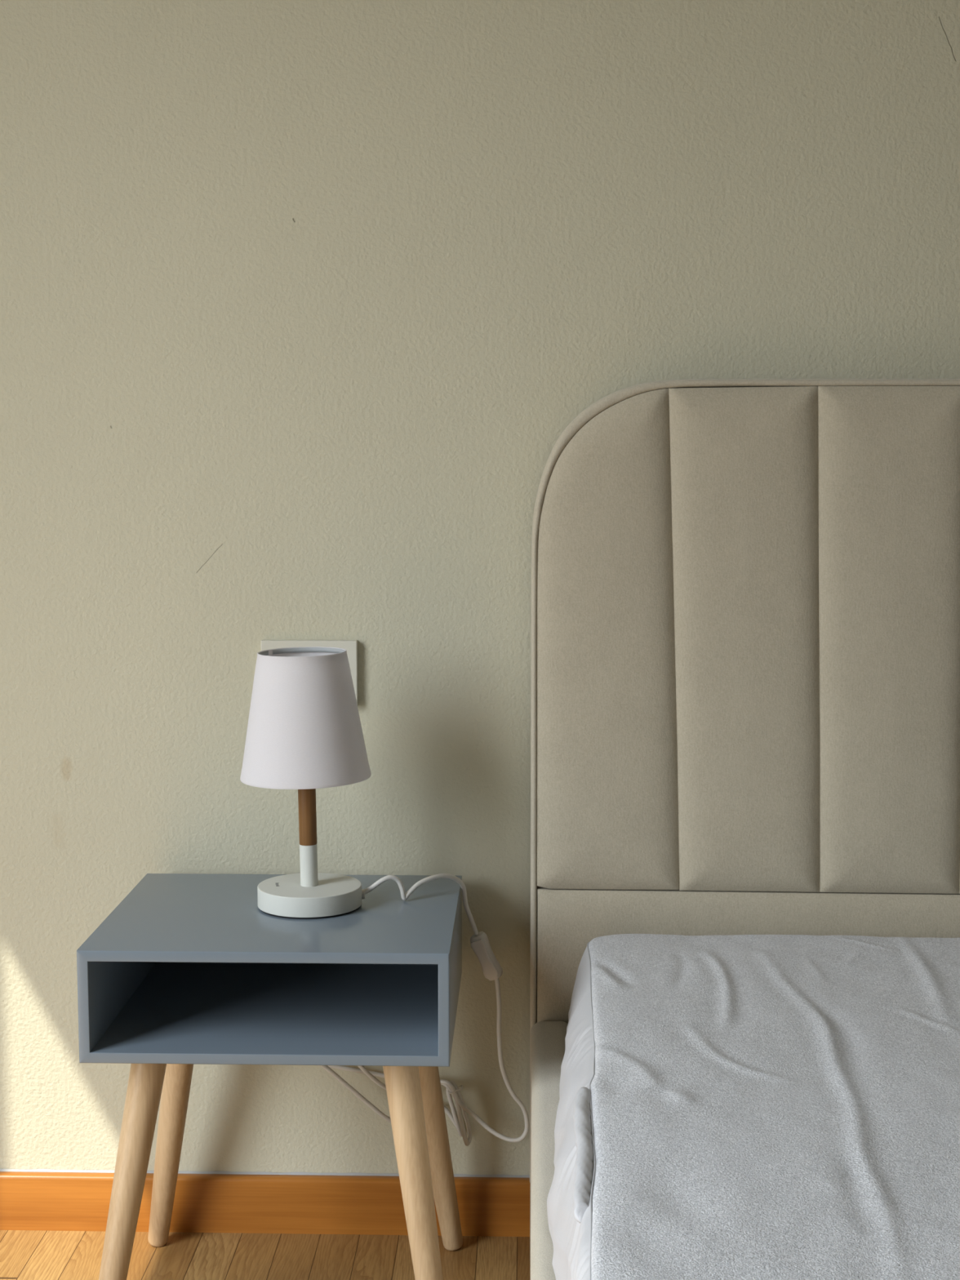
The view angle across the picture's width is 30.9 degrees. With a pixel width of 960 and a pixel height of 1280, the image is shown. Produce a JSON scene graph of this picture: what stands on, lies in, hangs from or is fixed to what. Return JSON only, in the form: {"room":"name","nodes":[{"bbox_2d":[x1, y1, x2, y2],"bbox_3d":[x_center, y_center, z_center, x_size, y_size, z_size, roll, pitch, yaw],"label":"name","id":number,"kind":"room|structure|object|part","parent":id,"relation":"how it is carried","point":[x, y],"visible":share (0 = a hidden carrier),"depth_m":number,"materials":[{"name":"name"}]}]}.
{"room":"bedroom","nodes":[
{"label":"bedroom","id":0,"kind":"room"},
{"bbox_2d":[0,1230,530,1279],"bbox_3d":[0.348,1.002,0.045,4.140,0.060,4.540,0,6,2],"label":"floor","id":1,"kind":"structure","parent":0,"point":[24,1255],"depth_m":2.12,"materials":[{"name":"brown wood"}]},
{"bbox_2d":[76,873,462,1279],"bbox_3d":[-0.220,0.535,1.977,0.391,0.465,0.334,0,6,2],"label":"nightstand","id":2,"kind":"object","parent":1,"relation":"on","point":[188,970],"visible":1,"depth_m":1.88,"materials":[{"name":"grey paint"}]},
{"bbox_3d":[-0.406,0.363,1.964,0.012,0.120,0.334,0,6,2],"label":"panel","id":3,"kind":"part","parent":2,"relation":"part of","materials":[{"name":"grey paint"}]},
{"bbox_3d":[-0.377,0.604,1.865,0.038,0.351,0.107,6,8,44],"label":"leg","id":4,"kind":"part","parent":2,"relation":"part of","materials":[{"name":"brown wood"}]},
{"bbox_3d":[-0.370,0.578,2.108,0.038,0.351,0.106,-5,8,-42],"label":"leg","id":5,"kind":"part","parent":2,"relation":"part of","materials":[{"name":"brown wood"}]},
{"bbox_3d":[-0.219,0.417,1.964,0.385,0.012,0.334,0,6,2],"label":"panel","id":6,"kind":"part","parent":2,"relation":"part of","materials":[{"name":"grey paint"}]},
{"bbox_3d":[-0.219,0.309,1.953,0.385,0.012,0.334,0,6,2],"label":"panel","id":7,"kind":"part","parent":2,"relation":"part of","materials":[{"name":"grey paint"}]},
{"bbox_3d":[-0.215,0.347,2.117,0.362,0.097,0.009,0,6,2],"label":"panel","id":8,"kind":"part","parent":2,"relation":"part of","materials":[{"name":"grey paint"}]},
{"bbox_2d":[240,646,528,1146],"bbox_3d":[-0.105,0.322,2.021,0.326,0.634,0.248,0,6,2],"label":"table lamp","id":9,"kind":"object","parent":2,"relation":"on","point":[304,734],"visible":0.9,"depth_m":1.91,"materials":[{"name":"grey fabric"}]},
{"bbox_3d":[-0.196,0.084,1.947,0.147,0.145,0.147,0,6,2],"label":"lamp shade","id":10,"kind":"part","parent":9,"relation":"part of","materials":[{"name":"white fabric"}]},
{"bbox_3d":[-0.194,0.254,1.965,0.020,0.048,0.020,0,6,2],"label":"post","id":11,"kind":"part","parent":9,"relation":"part of","materials":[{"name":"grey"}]},
{"bbox_3d":[-0.088,0.447,2.073,0.296,0.375,0.168,0,6,2],"label":"power cord","id":12,"kind":"part","parent":9,"relation":"part of","materials":[{"name":"white plastic"}]},
{"bbox_2d":[470,931,502,980],"bbox_3d":[0.008,0.381,2.094,0.040,0.059,0.020,-1,6,-6],"label":"switch","id":13,"kind":"object","parent":9,"relation":"attached to","point":[491,968],"depth_m":2.09,"materials":[{"name":"grey plastic"}]},
{"bbox_3d":[-0.066,0.605,1.858,0.038,0.351,0.103,-6,8,-42],"label":"leg","id":14,"kind":"part","parent":2,"relation":"part of","materials":[{"name":"brown wood"}]},
{"bbox_3d":[-0.060,0.579,2.098,0.102,0.351,0.038,-6,8,-43],"label":"leg","id":15,"kind":"part","parent":2,"relation":"part of","materials":[{"name":"brown wood"}]},
{"bbox_3d":[-0.033,0.364,1.953,0.012,0.120,0.334,0,6,2],"label":"panel","id":16,"kind":"part","parent":2,"relation":"part of","materials":[{"name":"grey paint"}]},
{"bbox_2d":[529,378,959,1279],"bbox_3d":[0.705,0.330,1.078,1.345,1.061,2.054,0,6,2],"label":"bed","id":17,"kind":"object","parent":1,"relation":"on","point":[745,597],"visible":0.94,"depth_m":2.01,"materials":[{"name":"beige"}]},
{"bbox_3d":[0.058,0.668,1.116,0.052,0.240,1.923,0,6,2],"label":"rail","id":18,"kind":"part","parent":17,"relation":"part of","materials":[{"name":"beige fabric"}]},
{"bbox_2d":[537,388,679,889],"bbox_3d":[0.151,0.004,2.017,0.169,0.587,0.018,0,6,2],"label":"headboard panel","id":19,"kind":"object","parent":17,"relation":"on","point":[608,491],"depth_m":2.01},
{"bbox_2d":[668,386,819,892],"bbox_3d":[0.308,0.004,2.012,0.184,0.590,0.018,0,6,2],"label":"headboard panel","id":20,"kind":"object","parent":17,"relation":"on","point":[744,461],"depth_m":2.01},
{"bbox_3d":[0.733,0.180,2.061,1.331,0.953,0.062,0,6,2],"label":"headboard","id":21,"kind":"part","parent":17,"relation":"part of","materials":[{"name":"beige"}]},
{"bbox_3d":[0.732,0.477,2.052,1.328,0.360,0.014,0,6,2],"label":"panel","id":22,"kind":"part","parent":17,"relation":"part of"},
{"bbox_2d":[546,933,959,1279],"bbox_3d":[0.688,0.552,1.093,1.283,0.230,1.883,0,6,2],"label":"mattress","id":23,"kind":"object","parent":17,"relation":"in","point":[735,1107],"visible":1,"depth_m":1.48,"materials":[{"name":"grey fabric"}]},
{"bbox_3d":[0.081,0.449,1.108,0.020,0.005,1.854,0,6,3],"label":"seam cord","id":24,"kind":"part","parent":23,"relation":"part of","materials":[{"name":"grey fabric"}]},
{"bbox_2d":[817,386,959,893],"bbox_3d":[0.475,0.005,2.008,0.177,0.591,0.019,0,6,2],"label":"headboard panel","id":25,"kind":"object","parent":17,"relation":"on","point":[889,456],"depth_m":2.00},
{"bbox_2d":[0,0,959,1175],"bbox_3d":[0.411,-0.651,2.092,4.140,2.800,0.120,0,6,2],"label":"wall","id":26,"kind":"structure","parent":0,"point":[306,307],"depth_m":2.08,"materials":[{"name":"paint"}]},
{"bbox_2d":[0,1168,529,1236],"bbox_3d":[0.409,0.711,2.169,3.900,0.075,0.014,0,6,2],"label":"baseboard","id":27,"kind":"structure","parent":26,"relation":"attached to","point":[32,1199],"depth_m":2.18,"materials":[{"name":"brown wood"}]},
{"bbox_2d":[261,640,358,704],"bbox_3d":[-0.208,0.040,2.117,0.117,0.080,0.012,0,6,2],"label":"wall outlet","id":28,"kind":"object","parent":26,"relation":"attached to","point":[350,646],"visible":0.05,"depth_m":2.11,"materials":[{"name":"white plastic"}]}
]}

